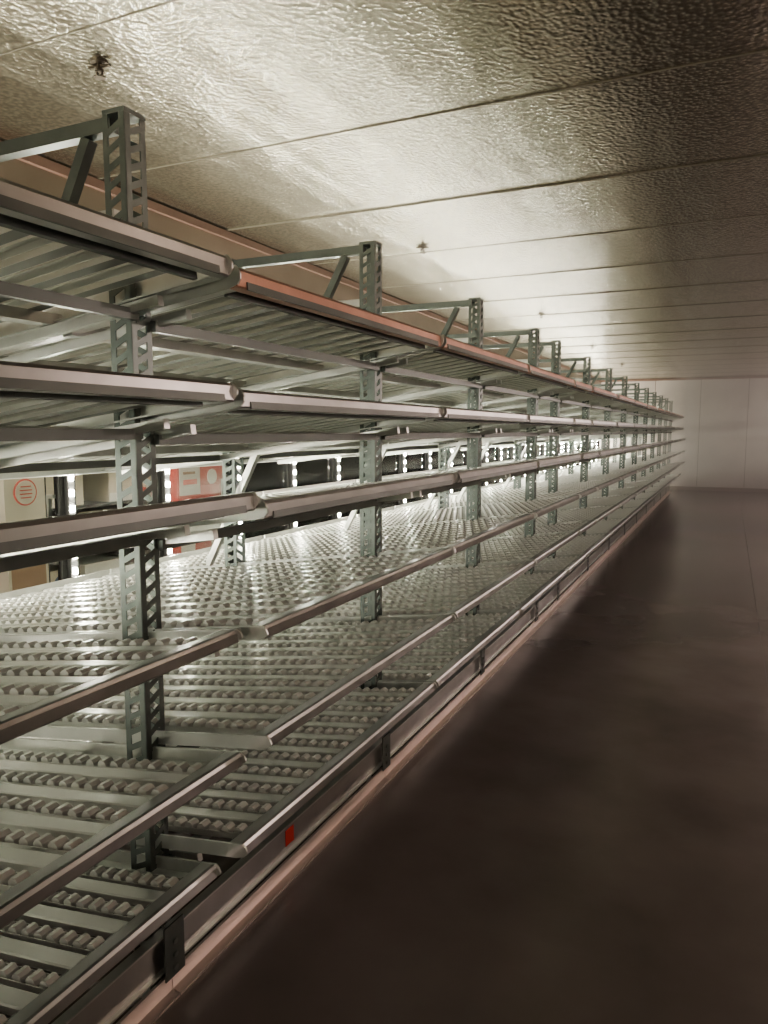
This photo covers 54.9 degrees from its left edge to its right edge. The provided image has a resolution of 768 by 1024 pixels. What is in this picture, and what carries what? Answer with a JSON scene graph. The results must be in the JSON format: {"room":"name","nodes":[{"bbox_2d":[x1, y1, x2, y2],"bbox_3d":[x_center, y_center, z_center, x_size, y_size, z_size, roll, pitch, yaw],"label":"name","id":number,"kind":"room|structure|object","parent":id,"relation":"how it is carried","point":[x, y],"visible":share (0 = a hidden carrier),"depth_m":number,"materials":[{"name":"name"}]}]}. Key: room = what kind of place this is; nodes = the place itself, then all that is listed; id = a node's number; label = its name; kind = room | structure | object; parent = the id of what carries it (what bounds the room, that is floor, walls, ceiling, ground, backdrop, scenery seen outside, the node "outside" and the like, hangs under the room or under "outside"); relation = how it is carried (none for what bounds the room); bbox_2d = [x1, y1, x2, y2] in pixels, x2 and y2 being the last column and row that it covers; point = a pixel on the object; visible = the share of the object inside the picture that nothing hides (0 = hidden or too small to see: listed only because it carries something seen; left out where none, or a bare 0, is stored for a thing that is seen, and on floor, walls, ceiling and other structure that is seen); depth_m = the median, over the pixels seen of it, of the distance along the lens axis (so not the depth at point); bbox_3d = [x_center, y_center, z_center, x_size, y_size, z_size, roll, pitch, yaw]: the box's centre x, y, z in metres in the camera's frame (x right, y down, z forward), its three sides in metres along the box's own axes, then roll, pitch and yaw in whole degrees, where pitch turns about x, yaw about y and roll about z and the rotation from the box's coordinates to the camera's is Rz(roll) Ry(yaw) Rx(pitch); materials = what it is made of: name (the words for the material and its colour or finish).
{"room":"walk-in cooler","nodes":[
{"label":"walk-in cooler","id":0,"kind":"room"},
{"bbox_2d":[0,159,600,386],"bbox_3d":[0.881,-2.034,9.928,0.100,1.001,25.040,3,7,25],"label":"wall","id":1,"kind":"structure","parent":0,"point":[17,171],"depth_m":5.40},
{"bbox_2d":[46,476,67,580],"bbox_3d":[-2.019,0.100,3.914,0.080,1.930,0.752,3,7,25],"label":"door","id":2,"kind":"structure","parent":1,"relation":"in","point":[58,496],"depth_m":4.21,"materials":[{"name":"black"}]},
{"bbox_2d":[63,475,77,578],"bbox_3d":[-1.812,0.062,4.257,0.084,1.930,0.044,3,7,25],"label":"led light strip","id":3,"kind":"object","parent":1,"relation":"attached to","point":[69,491],"visible":0.22,"depth_m":4.23,"materials":[{"name":"white"}]},
{"bbox_2d":[74,471,163,575],"bbox_3d":[-1.681,0.021,4.635,0.080,1.930,0.752,3,7,25],"label":"door","id":4,"kind":"structure","parent":1,"relation":"in","point":[159,489],"depth_m":4.92,"materials":[{"name":"black"}]},
{"bbox_2d":[161,470,171,556],"bbox_3d":[-1.475,-0.016,4.978,0.084,1.930,0.044,3,7,25],"label":"led light strip","id":5,"kind":"object","parent":1,"relation":"attached to","point":[165,475],"visible":0.16,"depth_m":4.94,"materials":[{"name":"white"}]},
{"bbox_2d":[244,462,290,538],"bbox_3d":[-1.007,-0.136,6.077,0.080,1.930,0.752,3,7,25],"label":"door","id":6,"kind":"structure","parent":1,"relation":"in","point":[266,476],"depth_m":6.14,"materials":[{"name":"black"}]},
{"bbox_2d":[0,140,601,381],"bbox_3d":[0.940,-2.503,9.850,0.030,0.050,25.040,3,7,25],"label":"trim","id":7,"kind":"structure","parent":1,"relation":"attached to","point":[38,161],"depth_m":5.25,"materials":[{"name":"brown metal"}]},
{"bbox_2d":[296,458,334,527],"bbox_3d":[-0.669,-0.214,6.799,0.080,1.930,0.752,3,7,25],"label":"door","id":8,"kind":"structure","parent":1,"relation":"in","point":[317,471],"depth_m":6.83,"materials":[{"name":"black"}]},
{"bbox_2d":[340,456,359,517],"bbox_3d":[-0.332,-0.292,7.520,0.080,1.930,0.752,3,7,25],"label":"door","id":9,"kind":"structure","parent":1,"relation":"in","point":[349,466],"depth_m":7.43,"materials":[{"name":"black"}]},
{"bbox_2d":[377,454,400,508],"bbox_3d":[0.006,-0.371,8.241,0.080,1.930,0.752,3,7,25],"label":"door","id":10,"kind":"structure","parent":1,"relation":"in","point":[391,464],"depth_m":8.37,"materials":[{"name":"black"}]},
{"bbox_2d":[405,453,426,503],"bbox_3d":[0.343,-0.449,8.962,0.080,1.930,0.752,3,7,25],"label":"door","id":11,"kind":"structure","parent":1,"relation":"in","point":[415,462],"depth_m":9.02,"materials":[{"name":"black"}]},
{"bbox_2d":[452,449,466,492],"bbox_3d":[1.018,-0.606,10.404,0.080,1.930,0.752,3,7,25],"label":"door","id":12,"kind":"structure","parent":1,"relation":"in","point":[460,459],"depth_m":10.49,"materials":[{"name":"black"}]},
{"bbox_2d":[0,0,767,379],"bbox_3d":[3.556,-2.448,8.632,5.800,0.097,25.040,3,7,25],"label":"ceiling","id":13,"kind":"structure","parent":0,"point":[207,78],"depth_m":3.67,"materials":[{"name":"metal"}]},
{"bbox_2d":[88,58,110,80],"bbox_3d":[-1.129,-1.754,2.936,0.070,0.062,0.100,-4,7,-32],"label":"sprinkler head","id":14,"kind":"object","parent":13,"relation":"attached to","point":[97,64],"visible":1,"depth_m":2.92},
{"bbox_2d":[0,0,767,378],"bbox_3d":[3.522,-2.397,8.564,5.800,0.012,24.364,3,7,25],"label":"trim","id":15,"kind":"structure","parent":13,"relation":"attached to","point":[172,0],"depth_m":4.80,"materials":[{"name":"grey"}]},
{"bbox_2d":[3,490,767,1023],"bbox_3d":[3.556,0.692,8.973,5.800,0.100,25.040,3,7,25],"label":"floor","id":16,"kind":"structure","parent":0,"point":[584,839],"depth_m":2.87,"materials":[{"name":"concrete"}]},
{"bbox_2d":[0,177,259,1023],"bbox_3d":[-1.540,0.228,1.580,2.005,2.419,1.551,3,7,25],"label":"rack","id":17,"kind":"object","parent":16,"relation":"on","point":[67,808],"visible":1,"depth_m":1.72,"materials":[{"name":"metal"}]},
{"bbox_2d":[0,850,220,1023],"bbox_3d":[-1.590,1.129,1.733,1.868,0.080,1.480,-6,3,25],"label":"shelf","id":18,"kind":"object","parent":17,"relation":"attached to","point":[28,995],"depth_m":1.79,"materials":[{"name":"metal"}]},
{"bbox_2d":[0,177,232,338],"bbox_3d":[-1.552,-0.444,1.545,1.948,0.080,1.480,-6,3,25],"label":"shelf","id":19,"kind":"object","parent":17,"relation":"attached to","point":[48,242],"depth_m":1.64,"materials":[{"name":"metal"}]},
{"bbox_2d":[0,360,237,446],"bbox_3d":[-1.550,-0.140,1.577,1.958,0.080,1.480,-6,3,25],"label":"shelf","id":20,"kind":"object","parent":17,"relation":"attached to","point":[31,395],"depth_m":1.62,"materials":[{"name":"metal"}]},
{"bbox_2d":[0,628,242,744],"bbox_3d":[-1.550,0.480,1.644,1.958,0.080,1.480,-6,3,25],"label":"shelf","id":21,"kind":"object","parent":17,"relation":"attached to","point":[45,679],"depth_m":1.69,"materials":[{"name":"metal"}]},
{"bbox_2d":[0,738,246,929],"bbox_3d":[-1.548,0.806,1.678,1.958,0.080,1.480,-6,3,25],"label":"shelf","id":22,"kind":"object","parent":17,"relation":"attached to","point":[66,806],"depth_m":1.74,"materials":[{"name":"metal"}]},
{"bbox_2d":[0,491,259,554],"bbox_3d":[-1.526,0.133,1.595,2.018,0.080,1.480,-6,3,25],"label":"shelf","id":23,"kind":"object","parent":17,"relation":"attached to","point":[16,536],"depth_m":1.44,"materials":[{"name":"metal"}]},
{"bbox_2d":[0,105,457,997],"bbox_3d":[-0.916,0.084,2.907,2.018,2.419,1.502,3,7,25],"label":"rack","id":24,"kind":"object","parent":16,"relation":"on","point":[289,696],"visible":0.64,"depth_m":2.42,"materials":[{"name":"metal"}]},
{"bbox_2d":[0,388,443,479],"bbox_3d":[-0.926,-0.270,2.905,1.958,0.080,1.431,-6,3,25],"label":"shelf","id":25,"kind":"object","parent":24,"relation":"attached to","point":[251,412],"depth_m":2.65,"materials":[{"name":"metal"}]},
{"bbox_2d":[0,265,443,387],"bbox_3d":[-0.930,-0.567,2.874,1.958,0.080,1.431,-6,3,25],"label":"shelf","id":26,"kind":"object","parent":24,"relation":"attached to","point":[245,304],"depth_m":2.51,"materials":[{"name":"metal"}]},
{"bbox_2d":[17,682,437,857],"bbox_3d":[-0.939,0.931,3.041,1.948,0.080,1.431,-6,3,25],"label":"shelf","id":27,"kind":"object","parent":24,"relation":"attached to","point":[247,805],"depth_m":2.44,"materials":[{"name":"metal"}]},
{"bbox_2d":[0,547,455,640],"bbox_3d":[-0.901,0.332,2.958,2.018,0.080,1.431,-6,3,25],"label":"shelf","id":28,"kind":"object","parent":24,"relation":"attached to","point":[265,599],"depth_m":2.67,"materials":[{"name":"metal"}]},
{"bbox_2d":[19,614,455,749],"bbox_3d":[-0.900,0.623,2.990,2.028,0.080,1.431,-6,3,25],"label":"shelf","id":29,"kind":"object","parent":24,"relation":"attached to","point":[254,694],"depth_m":2.45,"materials":[{"name":"metal"}]},
{"bbox_2d":[168,472,457,526],"bbox_3d":[-0.900,0.013,2.923,2.028,0.080,1.431,-6,3,25],"label":"shelf","id":30,"kind":"object","parent":24,"relation":"attached to","point":[274,506],"depth_m":2.28,"materials":[{"name":"metal"}]},
{"bbox_2d":[108,240,539,781],"bbox_3d":[-0.296,-0.059,4.226,2.023,2.419,1.534,3,7,25],"label":"rack","id":31,"kind":"object","parent":16,"relation":"on","point":[449,658],"visible":0.41,"depth_m":3.81,"materials":[{"name":"metal"}]},
{"bbox_2d":[108,406,530,472],"bbox_3d":[-0.304,-0.413,4.223,1.958,0.080,1.462,-6,3,25],"label":"shelf","id":32,"kind":"object","parent":31,"relation":"attached to","point":[453,420],"depth_m":4.22,"materials":[{"name":"metal"}]},
{"bbox_2d":[110,513,535,572],"bbox_3d":[-0.287,0.189,4.280,2.018,0.080,1.462,-6,3,25],"label":"shelf","id":33,"kind":"object","parent":31,"relation":"attached to","point":[460,535],"depth_m":4.11,"materials":[{"name":"metal"}]},
{"bbox_2d":[251,335,530,399],"bbox_3d":[-0.308,-0.710,4.192,1.958,0.080,1.462,-6,3,25],"label":"shelf","id":34,"kind":"object","parent":31,"relation":"attached to","point":[457,360],"depth_m":4.05,"materials":[{"name":"metal"}]},
{"bbox_2d":[255,460,539,495],"bbox_3d":[-0.278,-0.130,4.241,2.028,0.080,1.462,-6,3,25],"label":"shelf","id":35,"kind":"object","parent":31,"relation":"attached to","point":[465,476],"depth_m":3.88,"materials":[{"name":"metal"}]},
{"bbox_2d":[311,560,536,620],"bbox_3d":[-0.281,0.479,4.309,2.028,0.080,1.462,-6,3,25],"label":"shelf","id":36,"kind":"object","parent":31,"relation":"attached to","point":[456,590],"depth_m":3.89,"materials":[{"name":"metal"}]},
{"bbox_2d":[368,609,521,686],"bbox_3d":[-0.322,0.788,4.362,1.948,0.080,1.462,-6,3,25],"label":"shelf","id":37,"kind":"object","parent":31,"relation":"attached to","point":[441,655],"depth_m":3.86,"materials":[{"name":"metal"}]},
{"bbox_2d":[262,297,582,682],"bbox_3d":[0.326,-0.205,5.565,2.015,2.419,1.539,3,7,25],"label":"rack","id":38,"kind":"object","parent":16,"relation":"on","point":[524,591],"visible":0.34,"depth_m":5.24,"materials":[{"name":"metal"}]},
{"bbox_2d":[267,414,574,461],"bbox_3d":[0.313,-0.559,5.564,1.958,0.080,1.468,-6,3,25],"label":"shelf","id":39,"kind":"object","parent":38,"relation":"attached to","point":[538,421],"depth_m":5.69,"materials":[{"name":"metal"}]},
{"bbox_2d":[264,494,580,537],"bbox_3d":[0.342,0.044,5.616,2.018,0.080,1.468,-6,3,25],"label":"shelf","id":40,"kind":"object","parent":38,"relation":"attached to","point":[539,506],"depth_m":5.51,"materials":[{"name":"metal"}]},
{"bbox_2d":[262,453,582,493],"bbox_3d":[0.340,-0.276,5.582,2.028,0.080,1.468,-6,3,25],"label":"shelf","id":41,"kind":"object","parent":38,"relation":"attached to","point":[550,462],"depth_m":5.47,"materials":[{"name":"metal"}]},
{"bbox_2d":[382,365,575,406],"bbox_3d":[0.314,-0.856,5.531,1.958,0.080,1.468,-6,3,25],"label":"shelf","id":42,"kind":"object","parent":38,"relation":"attached to","point":[537,378],"depth_m":5.52,"materials":[{"name":"metal"}]},
{"bbox_2d":[428,531,580,566],"bbox_3d":[0.341,0.334,5.648,2.028,0.080,1.468,-6,3,25],"label":"shelf","id":43,"kind":"object","parent":38,"relation":"attached to","point":[537,547],"depth_m":5.27,"materials":[{"name":"metal"}]},
{"bbox_2d":[471,569,568,612],"bbox_3d":[0.304,0.642,5.699,1.948,0.080,1.468,-6,3,25],"label":"shelf","id":44,"kind":"object","parent":38,"relation":"attached to","point":[525,590],"depth_m":5.25,"materials":[{"name":"metal"}]},
{"bbox_2d":[356,328,599,627],"bbox_3d":[0.819,-0.319,6.612,2.021,2.419,0.894,3,7,25],"label":"rack","id":45,"kind":"object","parent":16,"relation":"on","point":[563,562],"visible":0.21,"depth_m":6.30,"materials":[{"name":"metal"}]},
{"bbox_2d":[357,487,597,516],"bbox_3d":[0.833,-0.070,6.665,2.018,0.080,0.823,-6,3,25],"label":"shelf","id":46,"kind":"object","parent":45,"relation":"attached to","point":[583,492],"depth_m":6.59,"materials":[{"name":"metal"}]},
{"bbox_2d":[356,451,599,480],"bbox_3d":[0.837,-0.390,6.628,2.028,0.080,0.823,-6,3,25],"label":"shelf","id":47,"kind":"object","parent":45,"relation":"attached to","point":[587,455],"depth_m":6.37,"materials":[{"name":"metal"}]},
{"bbox_2d":[387,418,592,451],"bbox_3d":[0.803,-0.673,6.613,1.958,0.080,0.823,-6,3,25],"label":"shelf","id":48,"kind":"object","parent":45,"relation":"attached to","point":[578,422],"depth_m":6.62,"materials":[{"name":"metal"}]},
{"bbox_2d":[457,381,593,409],"bbox_3d":[0.799,-0.970,6.583,1.958,0.080,0.823,-6,3,25],"label":"shelf","id":49,"kind":"object","parent":45,"relation":"attached to","point":[580,387],"depth_m":6.55,"materials":[{"name":"metal"}]},
{"bbox_2d":[492,520,597,537],"bbox_3d":[0.835,0.220,6.695,2.028,0.080,0.823,-6,3,25],"label":"shelf","id":50,"kind":"object","parent":45,"relation":"attached to","point":[581,526],"depth_m":6.39,"materials":[{"name":"metal"}]},
{"bbox_2d":[527,554,587,573],"bbox_3d":[0.798,0.528,6.746,1.948,0.080,0.823,-6,3,25],"label":"shelf","id":51,"kind":"object","parent":45,"relation":"attached to","point":[563,562],"depth_m":6.40,"materials":[{"name":"metal"}]},
{"bbox_2d":[395,340,623,605],"bbox_3d":[1.334,-0.438,7.710,2.020,2.419,1.648,3,7,25],"label":"rack","id":52,"kind":"object","parent":16,"relation":"on","point":[581,544],"visible":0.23,"depth_m":7.36,"materials":[{"name":"metal"}]},
{"bbox_2d":[395,477,621,507],"bbox_3d":[1.348,-0.190,7.762,2.018,0.080,1.577,-6,3,25],"label":"shelf","id":53,"kind":"object","parent":52,"relation":"attached to","point":[600,484],"depth_m":7.66,"materials":[{"name":"metal"}]},
{"bbox_2d":[395,447,623,475],"bbox_3d":[1.351,-0.509,7.726,2.028,0.080,1.577,-6,3,25],"label":"shelf","id":54,"kind":"object","parent":52,"relation":"attached to","point":[616,450],"depth_m":7.67,"materials":[{"name":"metal"}]},
{"bbox_2d":[450,420,617,449],"bbox_3d":[1.317,-0.792,7.711,1.958,0.080,1.577,-6,3,25],"label":"shelf","id":55,"kind":"object","parent":52,"relation":"attached to","point":[597,424],"depth_m":7.87,"materials":[{"name":"metal"}]},
{"bbox_2d":[483,385,618,413],"bbox_3d":[1.316,-1.089,7.679,1.958,0.080,1.577,-6,3,25],"label":"shelf","id":56,"kind":"object","parent":52,"relation":"attached to","point":[598,394],"depth_m":7.72,"materials":[{"name":"metal"}]},
{"bbox_2d":[519,504,621,525],"bbox_3d":[1.350,0.101,7.793,2.028,0.080,1.577,-6,3,25],"label":"shelf","id":57,"kind":"object","parent":52,"relation":"attached to","point":[598,513],"depth_m":7.46,"materials":[{"name":"metal"}]},
{"bbox_2d":[556,532,612,555],"bbox_3d":[1.310,0.409,7.845,1.948,0.080,1.577,-6,3,25],"label":"shelf","id":58,"kind":"object","parent":52,"relation":"attached to","point":[581,544],"depth_m":7.44,"materials":[{"name":"metal"}]},
{"bbox_2d":[449,356,639,575],"bbox_3d":[2.007,-0.594,9.147,2.019,2.419,1.648,3,7,25],"label":"rack","id":59,"kind":"object","parent":16,"relation":"on","point":[611,525],"visible":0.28,"depth_m":8.75,"materials":[{"name":"metal"}]},
{"bbox_2d":[449,470,637,495],"bbox_3d":[2.019,-0.346,9.200,2.018,0.080,1.577,-6,3,25],"label":"shelf","id":60,"kind":"object","parent":59,"relation":"attached to","point":[623,475],"depth_m":9.09,"materials":[{"name":"metal"}]},
{"bbox_2d":[453,422,634,449],"bbox_3d":[1.993,-0.948,9.147,1.958,0.080,1.577,-6,3,25],"label":"shelf","id":61,"kind":"object","parent":59,"relation":"attached to","point":[621,425],"depth_m":9.34,"materials":[{"name":"metal"}]},
{"bbox_2d":[449,445,639,468],"bbox_3d":[2.024,-0.665,9.164,2.028,0.080,1.577,-6,3,25],"label":"shelf","id":62,"kind":"object","parent":59,"relation":"attached to","point":[628,448],"depth_m":8.97,"materials":[{"name":"metal"}]},
{"bbox_2d":[521,394,635,415],"bbox_3d":[1.996,-1.245,9.114,1.958,0.080,1.577,-6,3,25],"label":"shelf","id":63,"kind":"object","parent":59,"relation":"attached to","point":[621,400],"depth_m":9.22,"materials":[{"name":"metal"}]},
{"bbox_2d":[557,493,637,509],"bbox_3d":[2.022,-0.055,9.231,2.028,0.080,1.577,-6,3,25],"label":"shelf","id":64,"kind":"object","parent":59,"relation":"attached to","point":[622,499],"depth_m":8.88,"materials":[{"name":"metal"}]},
{"bbox_2d":[581,517,629,534],"bbox_3d":[1.984,0.253,9.282,1.948,0.080,1.577,-6,3,25],"label":"shelf","id":65,"kind":"object","parent":59,"relation":"attached to","point":[611,525],"depth_m":8.89,"materials":[{"name":"metal"}]},
{"bbox_2d":[488,368,651,554],"bbox_3d":[2.678,-0.750,10.586,2.019,2.419,1.648,3,7,25],"label":"rack","id":66,"kind":"object","parent":16,"relation":"on","point":[618,536],"visible":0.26,"depth_m":10.21,"materials":[{"name":"metal"}]},
{"bbox_2d":[489,423,646,447],"bbox_3d":[2.663,-1.104,10.586,1.958,0.080,1.577,-6,3,25],"label":"shelf","id":67,"kind":"object","parent":66,"relation":"attached to","point":[637,426],"depth_m":10.91,"materials":[{"name":"metal"}]},
{"bbox_2d":[488,465,650,486],"bbox_3d":[2.695,-0.502,10.636,2.018,0.080,1.577,-6,3,25],"label":"shelf","id":68,"kind":"object","parent":66,"relation":"attached to","point":[640,468],"depth_m":10.52,"materials":[{"name":"metal"}]},
{"bbox_2d":[488,443,651,463],"bbox_3d":[2.693,-0.821,10.603,2.028,0.080,1.577,-6,3,25],"label":"shelf","id":69,"kind":"object","parent":66,"relation":"attached to","point":[642,445],"depth_m":10.54,"materials":[{"name":"metal"}]},
{"bbox_2d":[563,401,647,417],"bbox_3d":[2.661,-1.401,10.555,1.958,0.080,1.577,-6,3,25],"label":"shelf","id":70,"kind":"object","parent":66,"relation":"attached to","point":[637,405],"depth_m":10.71,"materials":[{"name":"metal"}]},
{"bbox_2d":[587,485,649,497],"bbox_3d":[2.695,-0.211,10.668,2.028,0.080,1.577,-6,3,25],"label":"shelf","id":71,"kind":"object","parent":66,"relation":"attached to","point":[635,489],"depth_m":10.35,"materials":[{"name":"metal"}]},
{"bbox_2d":[607,506,642,518],"bbox_3d":[2.654,0.097,10.721,1.948,0.080,1.577,-6,3,25],"label":"shelf","id":72,"kind":"object","parent":66,"relation":"attached to","point":[630,512],"depth_m":10.34,"materials":[{"name":"metal"}]},
{"bbox_2d":[521,376,660,537],"bbox_3d":[3.351,-0.906,12.024,2.025,2.419,1.648,3,7,25],"label":"rack","id":73,"kind":"object","parent":16,"relation":"on","point":[643,502],"visible":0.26,"depth_m":11.54,"materials":[{"name":"metal"}]},
{"bbox_2d":[521,461,659,479],"bbox_3d":[3.364,-0.658,12.076,2.018,0.080,1.577,-6,3,25],"label":"shelf","id":74,"kind":"object","parent":73,"relation":"attached to","point":[651,464],"depth_m":11.80,"materials":[{"name":"metal"}]},
{"bbox_2d":[522,442,660,458],"bbox_3d":[3.363,-0.978,12.042,2.028,0.080,1.577,-6,3,25],"label":"shelf","id":75,"kind":"object","parent":73,"relation":"attached to","point":[656,443],"depth_m":11.41,"materials":[{"name":"metal"}]},
{"bbox_2d":[579,404,657,419],"bbox_3d":[3.338,-1.557,11.991,1.958,0.080,1.577,-6,3,25],"label":"shelf","id":76,"kind":"object","parent":73,"relation":"attached to","point":[650,408],"depth_m":12.16,"materials":[{"name":"metal"}]},
{"bbox_2d":[601,479,658,489],"bbox_3d":[3.370,-0.367,12.105,2.028,0.080,1.577,-6,3,25],"label":"shelf","id":77,"kind":"object","parent":73,"relation":"attached to","point":[644,482],"depth_m":11.76,"materials":[{"name":"metal"}]},
{"bbox_2d":[623,497,652,507],"bbox_3d":[3.324,-0.060,12.160,1.948,0.080,1.577,-6,3,25],"label":"shelf","id":78,"kind":"object","parent":73,"relation":"attached to","point":[643,502],"depth_m":11.80,"materials":[{"name":"metal"}]},
{"bbox_2d":[541,383,667,526],"bbox_3d":[4.023,-1.063,13.462,2.021,2.419,1.648,3,7,25],"label":"rack","id":79,"kind":"object","parent":16,"relation":"on","point":[641,514],"visible":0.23,"depth_m":13.01,"materials":[{"name":"metal"}]},
{"bbox_2d":[541,458,666,474],"bbox_3d":[4.036,-0.814,13.514,2.018,0.080,1.577,-6,3,25],"label":"shelf","id":80,"kind":"object","parent":79,"relation":"attached to","point":[660,460],"depth_m":13.30,"materials":[{"name":"metal"}]},
{"bbox_2d":[541,441,667,456],"bbox_3d":[4.034,-1.134,13.480,2.028,0.080,1.577,-6,3,25],"label":"shelf","id":81,"kind":"object","parent":79,"relation":"attached to","point":[633,442],"depth_m":12.82,"materials":[{"name":"metal"}]},
{"bbox_2d":[595,408,664,420],"bbox_3d":[4.005,-1.714,13.431,1.958,0.080,1.577,-6,3,25],"label":"shelf","id":82,"kind":"object","parent":79,"relation":"attached to","point":[659,410],"depth_m":13.51,"materials":[{"name":"metal"}]},
{"bbox_2d":[616,474,666,482],"bbox_3d":[4.040,-0.524,13.544,2.028,0.080,1.577,-6,3,25],"label":"shelf","id":83,"kind":"object","parent":79,"relation":"attached to","point":[660,476],"depth_m":13.16,"materials":[{"name":"metal"}]},
{"bbox_2d":[635,491,660,499],"bbox_3d":[4.004,-0.215,13.594,1.948,0.080,1.577,-6,3,25],"label":"shelf","id":84,"kind":"object","parent":79,"relation":"attached to","point":[653,494],"depth_m":13.27,"materials":[{"name":"metal"}]},
{"bbox_2d":[559,388,673,515],"bbox_3d":[4.698,-1.219,14.898,2.021,2.419,1.648,3,7,25],"label":"rack","id":85,"kind":"object","parent":16,"relation":"on","point":[649,508],"visible":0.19,"depth_m":14.44,"materials":[{"name":"metal"}]},
{"bbox_2d":[559,456,672,470],"bbox_3d":[4.709,-0.971,14.952,2.018,0.080,1.577,-6,3,25],"label":"shelf","id":86,"kind":"object","parent":85,"relation":"attached to","point":[667,457],"depth_m":14.77,"materials":[{"name":"metal"}]},
{"bbox_2d":[559,440,673,453],"bbox_3d":[4.710,-1.290,14.917,2.028,0.080,1.577,-6,3,25],"label":"shelf","id":87,"kind":"object","parent":85,"relation":"attached to","point":[670,441],"depth_m":14.52,"materials":[{"name":"metal"}]},
{"bbox_2d":[615,410,670,421],"bbox_3d":[4.680,-1.870,14.868,1.958,0.080,1.577,-6,3,25],"label":"shelf","id":88,"kind":"object","parent":85,"relation":"attached to","point":[659,415],"depth_m":14.92,"materials":[{"name":"metal"}]},
{"bbox_2d":[627,470,672,477],"bbox_3d":[4.715,-0.680,14.980,2.028,0.080,1.577,-6,3,25],"label":"shelf","id":89,"kind":"object","parent":85,"relation":"attached to","point":[667,472],"depth_m":14.59,"materials":[{"name":"metal"}]},
{"bbox_2d":[574,392,678,507],"bbox_3d":[5.370,-1.375,16.337,2.025,2.419,1.648,3,7,25],"label":"rack","id":90,"kind":"object","parent":16,"relation":"on","point":[654,396],"visible":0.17,"depth_m":15.80,"materials":[{"name":"metal"}]},
{"bbox_2d":[574,454,677,466],"bbox_3d":[5.386,-1.127,16.387,2.018,0.080,1.577,-6,3,25],"label":"shelf","id":91,"kind":"object","parent":90,"relation":"attached to","point":[613,460],"depth_m":16.11,"materials":[{"name":"metal"}]},
{"bbox_2d":[626,412,676,422],"bbox_3d":[5.352,-2.026,16.306,1.958,0.080,1.577,-6,3,25],"label":"shelf","id":92,"kind":"object","parent":90,"relation":"attached to","point":[672,414],"depth_m":16.43,"materials":[{"name":"metal"}]},
{"bbox_2d":[636,467,677,473],"bbox_3d":[5.389,-0.836,16.418,2.028,0.080,1.577,-6,3,25],"label":"shelf","id":93,"kind":"object","parent":90,"relation":"attached to","point":[670,468],"depth_m":16.01,"materials":[{"name":"metal"}]},
{"bbox_2d":[591,395,682,501],"bbox_3d":[6.042,-1.531,17.774,2.019,2.419,1.648,3,7,25],"label":"rack","id":94,"kind":"object","parent":16,"relation":"on","point":[660,406],"visible":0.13,"depth_m":17.22,"materials":[{"name":"metal"}]},
{"bbox_2d":[591,452,681,463],"bbox_3d":[6.062,-1.283,17.824,2.018,0.080,1.577,-6,3,25],"label":"shelf","id":95,"kind":"object","parent":94,"relation":"attached to","point":[678,453],"depth_m":17.61,"materials":[{"name":"metal"}]},
{"bbox_2d":[630,414,680,422],"bbox_3d":[6.028,-2.182,17.742,1.958,0.080,1.577,-6,3,25],"label":"shelf","id":96,"kind":"object","parent":94,"relation":"attached to","point":[668,418],"depth_m":17.72,"materials":[{"name":"metal"}]},
{"bbox_2d":[646,464,681,469],"bbox_3d":[6.054,-0.993,17.859,2.028,0.080,1.577,-6,3,25],"label":"shelf","id":97,"kind":"object","parent":94,"relation":"attached to","point":[676,465],"depth_m":17.32,"materials":[{"name":"metal"}]},
{"bbox_2d":[598,398,685,496],"bbox_3d":[6.727,-1.690,19.238,2.022,2.419,1.705,3,7,25],"label":"rack","id":98,"kind":"object","parent":16,"relation":"on","point":[667,489],"visible":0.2,"depth_m":19.21,"materials":[{"name":"metal"}]},
{"bbox_2d":[598,450,684,461],"bbox_3d":[6.733,-1.439,19.262,2.018,0.080,1.577,-6,3,25],"label":"shelf","id":99,"kind":"object","parent":98,"relation":"attached to","point":[664,451],"depth_m":19.21,"materials":[{"name":"metal"}]},
{"bbox_2d":[641,416,683,422],"bbox_3d":[6.696,-2.339,19.182,1.958,0.080,1.577,-6,3,25],"label":"shelf","id":100,"kind":"object","parent":98,"relation":"attached to","point":[670,421],"depth_m":19.49,"materials":[{"name":"metal"}]},
{"bbox_2d":[599,378,767,488],"bbox_3d":[8.857,-2.108,20.131,5.800,3.057,0.104,3,7,25],"label":"wall","id":101,"kind":"structure","parent":0,"point":[724,423],"depth_m":20.00,"materials":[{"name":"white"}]},
{"bbox_2d":[602,376,767,381],"bbox_3d":[8.829,-3.596,19.907,5.800,0.050,0.040,3,7,25],"label":"trim","id":102,"kind":"structure","parent":101,"relation":"attached to","point":[745,376],"depth_m":20.07,"materials":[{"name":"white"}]},
{"bbox_2d":[670,486,767,492],"bbox_3d":[8.833,-0.633,20.238,5.800,0.100,0.020,3,7,25],"label":"baseboard","id":103,"kind":"structure","parent":101,"relation":"attached to","point":[671,487],"depth_m":20.11,"materials":[{"name":"brown"}]},
{"bbox_3d":[-1.839,0.421,11.468,5.900,0.100,25.040,3,7,25],"label":"floor","id":104,"kind":"structure","parent":0,"visible":0},
{"bbox_2d":[0,477,48,593],"bbox_3d":[-2.166,0.398,4.452,0.110,1.460,0.280,3,7,25],"label":"display stand","id":105,"kind":"object","parent":104,"relation":"on","point":[24,498],"visible":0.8,"depth_m":4.37,"materials":[{"name":"beige cardboard"}]},
{"bbox_2d":[44,472,152,582],"bbox_3d":[-2.147,-0.019,5.329,0.550,2.100,1.200,3,7,25],"label":"display shelf","id":106,"kind":"object","parent":104,"relation":"on","point":[94,492],"visible":0.07,"depth_m":5.27,"materials":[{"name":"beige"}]},
{"bbox_2d":[169,465,221,554],"bbox_3d":[-1.482,0.259,5.919,0.107,1.420,0.570,3,7,25],"label":"display stand","id":107,"kind":"object","parent":104,"relation":"on","point":[191,482],"visible":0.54,"depth_m":5.78,"materials":[{"name":"red"}]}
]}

